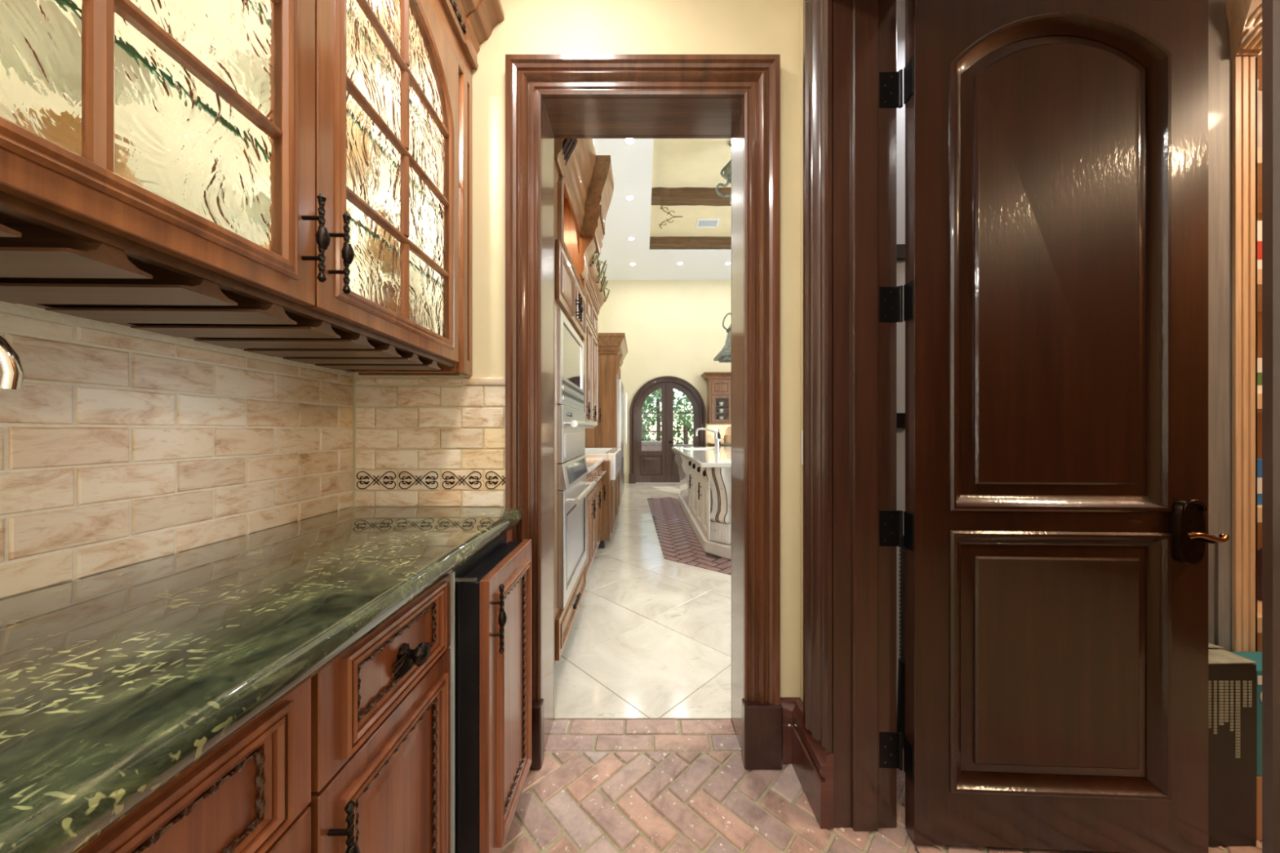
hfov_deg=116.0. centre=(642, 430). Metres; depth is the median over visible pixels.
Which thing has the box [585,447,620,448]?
countertop
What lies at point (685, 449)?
island sink
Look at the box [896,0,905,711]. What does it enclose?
wall
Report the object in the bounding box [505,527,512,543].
base cabinet
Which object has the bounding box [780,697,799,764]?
baseboard
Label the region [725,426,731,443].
cutting board
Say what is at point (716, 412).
shelf
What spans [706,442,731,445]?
countertop
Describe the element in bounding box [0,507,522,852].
countertop
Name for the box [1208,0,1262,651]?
wall
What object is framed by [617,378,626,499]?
fridge
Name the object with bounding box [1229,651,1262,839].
carton
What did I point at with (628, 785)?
floor
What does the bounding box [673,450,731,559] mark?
kitchen island
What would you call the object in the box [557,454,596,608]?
wall oven
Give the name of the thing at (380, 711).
base cabinet
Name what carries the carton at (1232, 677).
on the floor
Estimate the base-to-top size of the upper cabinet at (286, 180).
1.306 m
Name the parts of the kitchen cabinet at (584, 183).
door, panel, moulding, frame, drawer, niche moulding, panel, panel, moulding, crown, pull, handle, door, handle, panel, moulding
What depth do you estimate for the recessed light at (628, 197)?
5.77 m
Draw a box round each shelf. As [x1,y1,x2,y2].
[715,405,731,407]
[715,412,731,413]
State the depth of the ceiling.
6.29 m
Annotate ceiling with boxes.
[593,138,731,279]
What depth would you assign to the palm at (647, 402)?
13.16 m
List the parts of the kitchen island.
panel, moulding, handle, door, panel, moulding, door, moulding, rail moulding, panel, door, handle, moulding, panel, drawer, door, post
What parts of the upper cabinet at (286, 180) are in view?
stemware rail, pane, stemware rail, stemware rail, moulding, door, stemware rail, panel, rail, pane, pane, stemware rail, stemware rail, handle, stemware rail, handle, stemware rail, pane, pane, pane, stemware rail, door, pane, moulding, panel, panel, pane, pane, pane, pane, crown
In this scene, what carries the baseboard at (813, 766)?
attached to the wall at (801, 1)
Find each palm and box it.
[641,390,684,440]
[642,392,693,444]
[651,388,661,440]
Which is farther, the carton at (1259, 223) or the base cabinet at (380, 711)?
the carton at (1259, 223)
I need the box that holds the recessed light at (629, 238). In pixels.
[626,236,635,240]
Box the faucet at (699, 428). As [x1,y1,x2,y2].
[695,427,720,452]
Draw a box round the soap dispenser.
[715,438,722,453]
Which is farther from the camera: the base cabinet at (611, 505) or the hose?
the base cabinet at (611, 505)
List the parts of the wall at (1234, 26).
panel, shelf, shelf, shelf, shelf, shelf, shelf, shelf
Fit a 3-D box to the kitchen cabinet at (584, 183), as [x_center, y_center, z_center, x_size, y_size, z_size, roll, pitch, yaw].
[-0.620,-0.270,2.300,0.840,2.900,0.960,0,0,0]
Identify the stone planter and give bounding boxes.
[641,440,661,450]
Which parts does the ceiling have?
tray panel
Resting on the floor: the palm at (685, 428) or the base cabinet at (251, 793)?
the base cabinet at (251, 793)
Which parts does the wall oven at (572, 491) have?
handle post, door, control panel, handle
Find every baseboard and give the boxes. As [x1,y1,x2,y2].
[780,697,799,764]
[791,697,833,829]
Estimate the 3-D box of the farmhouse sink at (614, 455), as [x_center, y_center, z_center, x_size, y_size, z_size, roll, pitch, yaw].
[-0.615,0.375,4.735,0.670,0.280,1.220,0,0,0]
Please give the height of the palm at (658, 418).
3.945 m
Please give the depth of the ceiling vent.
6.74 m
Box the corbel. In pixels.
[673,450,689,509]
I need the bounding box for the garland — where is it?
[590,249,609,302]
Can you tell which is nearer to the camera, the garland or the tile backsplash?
the garland
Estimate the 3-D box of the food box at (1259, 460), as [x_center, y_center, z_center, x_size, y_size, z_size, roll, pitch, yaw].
[2.030,0.170,1.359,0.120,0.150,0.091,0,0,0]
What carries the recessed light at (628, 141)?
in the ceiling
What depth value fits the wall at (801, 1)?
1.43 m
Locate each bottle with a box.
[717,429,720,443]
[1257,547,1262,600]
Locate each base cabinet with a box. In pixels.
[76,678,311,852]
[306,573,450,852]
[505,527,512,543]
[585,462,606,577]
[597,459,620,548]
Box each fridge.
[447,533,531,852]
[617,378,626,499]
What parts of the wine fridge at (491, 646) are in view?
handle, door panel, panel, moulding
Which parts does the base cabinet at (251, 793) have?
panel, door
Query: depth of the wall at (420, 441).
1.44 m
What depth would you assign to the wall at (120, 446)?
0.83 m
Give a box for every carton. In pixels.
[1208,643,1256,846]
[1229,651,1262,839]
[1257,221,1262,268]
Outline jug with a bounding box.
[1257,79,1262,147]
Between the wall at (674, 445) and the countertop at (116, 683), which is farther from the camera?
the wall at (674, 445)
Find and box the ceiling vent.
[695,218,719,227]
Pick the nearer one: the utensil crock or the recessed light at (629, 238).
the recessed light at (629, 238)
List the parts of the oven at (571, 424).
handle post, handle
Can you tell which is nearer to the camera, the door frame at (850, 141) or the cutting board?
the door frame at (850, 141)
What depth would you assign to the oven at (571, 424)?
2.05 m
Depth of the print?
1.14 m
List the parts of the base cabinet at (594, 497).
panel, moulding, drawer, door, moulding, door, handle, drawer, moulding, panel, moulding, drawer, door, handle, moulding, panel, moulding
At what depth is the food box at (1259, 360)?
1.32 m
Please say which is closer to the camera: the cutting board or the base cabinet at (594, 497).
the base cabinet at (594, 497)
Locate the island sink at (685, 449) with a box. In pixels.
[680,448,723,450]
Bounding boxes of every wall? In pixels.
[0,302,353,599]
[353,0,799,697]
[597,280,731,483]
[673,444,693,446]
[800,0,803,702]
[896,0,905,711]
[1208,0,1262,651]
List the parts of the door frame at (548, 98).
casing kitchen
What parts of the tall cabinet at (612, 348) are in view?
panel, crown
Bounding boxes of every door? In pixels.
[629,376,706,484]
[879,0,1229,852]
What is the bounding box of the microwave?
[557,309,583,411]
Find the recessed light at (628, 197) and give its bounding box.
[624,195,634,200]
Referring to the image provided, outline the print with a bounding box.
[1208,680,1252,758]
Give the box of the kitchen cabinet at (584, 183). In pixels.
[554,138,613,665]
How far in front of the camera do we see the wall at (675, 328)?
8.94 m
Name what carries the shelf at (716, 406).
attached to the upper cabinet at (718, 384)
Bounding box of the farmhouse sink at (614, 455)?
[585,448,621,479]
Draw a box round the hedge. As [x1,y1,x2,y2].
[641,389,693,444]
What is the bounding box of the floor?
[501,482,1262,852]
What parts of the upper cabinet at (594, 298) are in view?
moulding, handle, door, panel, door, moulding, panel, moulding, door, handle, door, crown, panel, moulding, panel, moulding, handle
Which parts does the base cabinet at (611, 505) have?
post, door, panel, moulding, panel, moulding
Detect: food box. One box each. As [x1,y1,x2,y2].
[1257,358,1262,393]
[1257,458,1262,505]
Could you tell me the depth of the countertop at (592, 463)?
3.47 m
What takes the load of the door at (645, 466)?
in the wall at (675, 328)
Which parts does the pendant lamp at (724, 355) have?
lamp shade, scroll arm, scroll arm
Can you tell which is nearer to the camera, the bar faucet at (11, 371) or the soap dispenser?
the bar faucet at (11, 371)
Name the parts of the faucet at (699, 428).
spout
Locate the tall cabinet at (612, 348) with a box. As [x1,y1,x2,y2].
[585,333,627,447]
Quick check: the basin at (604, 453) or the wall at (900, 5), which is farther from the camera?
the basin at (604, 453)
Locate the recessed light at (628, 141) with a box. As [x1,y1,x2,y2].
[623,138,635,145]
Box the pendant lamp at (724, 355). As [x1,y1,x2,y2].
[713,139,731,362]
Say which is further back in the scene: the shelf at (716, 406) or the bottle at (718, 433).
the shelf at (716, 406)
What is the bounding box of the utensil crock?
[723,435,730,443]
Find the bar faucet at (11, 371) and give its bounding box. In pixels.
[0,335,24,390]
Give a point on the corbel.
(682, 462)
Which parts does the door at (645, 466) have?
panel moulding, panel, panel moulding, panel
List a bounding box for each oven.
[557,404,595,462]
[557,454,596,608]
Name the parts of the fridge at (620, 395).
door, freezer drawer, handle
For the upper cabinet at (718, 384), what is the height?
1.086 m
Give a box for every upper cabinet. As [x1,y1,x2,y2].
[0,0,504,375]
[585,255,604,426]
[700,372,731,423]
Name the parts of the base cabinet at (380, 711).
handle, moulding, moulding, panel, panel, knob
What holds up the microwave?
in the kitchen cabinet at (584, 183)
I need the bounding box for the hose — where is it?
[896,535,905,748]
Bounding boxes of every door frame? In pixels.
[505,54,782,769]
[803,0,1279,852]
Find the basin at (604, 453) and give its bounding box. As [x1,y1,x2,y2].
[585,448,615,459]
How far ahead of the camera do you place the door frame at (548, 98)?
1.42 m
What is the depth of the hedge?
18.39 m
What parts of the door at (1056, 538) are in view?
panel, panel, panel moulding, panel moulding, lever plate, lever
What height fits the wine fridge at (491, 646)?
0.848 m
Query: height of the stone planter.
0.900 m
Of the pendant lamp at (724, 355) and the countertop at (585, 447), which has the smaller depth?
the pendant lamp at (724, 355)
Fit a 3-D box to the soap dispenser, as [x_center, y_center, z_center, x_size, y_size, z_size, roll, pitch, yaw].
[0.900,0.185,4.720,0.082,0.180,0.052,0,0,0]
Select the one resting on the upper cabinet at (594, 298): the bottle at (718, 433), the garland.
the garland
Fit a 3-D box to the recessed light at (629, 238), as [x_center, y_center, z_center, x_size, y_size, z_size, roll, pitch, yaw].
[-0.196,-3.357,7.000,0.140,0.006,0.140,0,0,0]
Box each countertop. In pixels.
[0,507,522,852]
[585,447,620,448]
[586,457,604,472]
[671,446,731,467]
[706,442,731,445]
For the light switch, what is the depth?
1.40 m
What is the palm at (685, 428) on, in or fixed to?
on the paving
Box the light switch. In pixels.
[801,430,803,464]
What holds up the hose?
on the floor
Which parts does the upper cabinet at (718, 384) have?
crown, door, panel, moulding, door, panel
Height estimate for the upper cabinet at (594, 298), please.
1.292 m
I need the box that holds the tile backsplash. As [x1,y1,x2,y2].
[706,424,731,442]

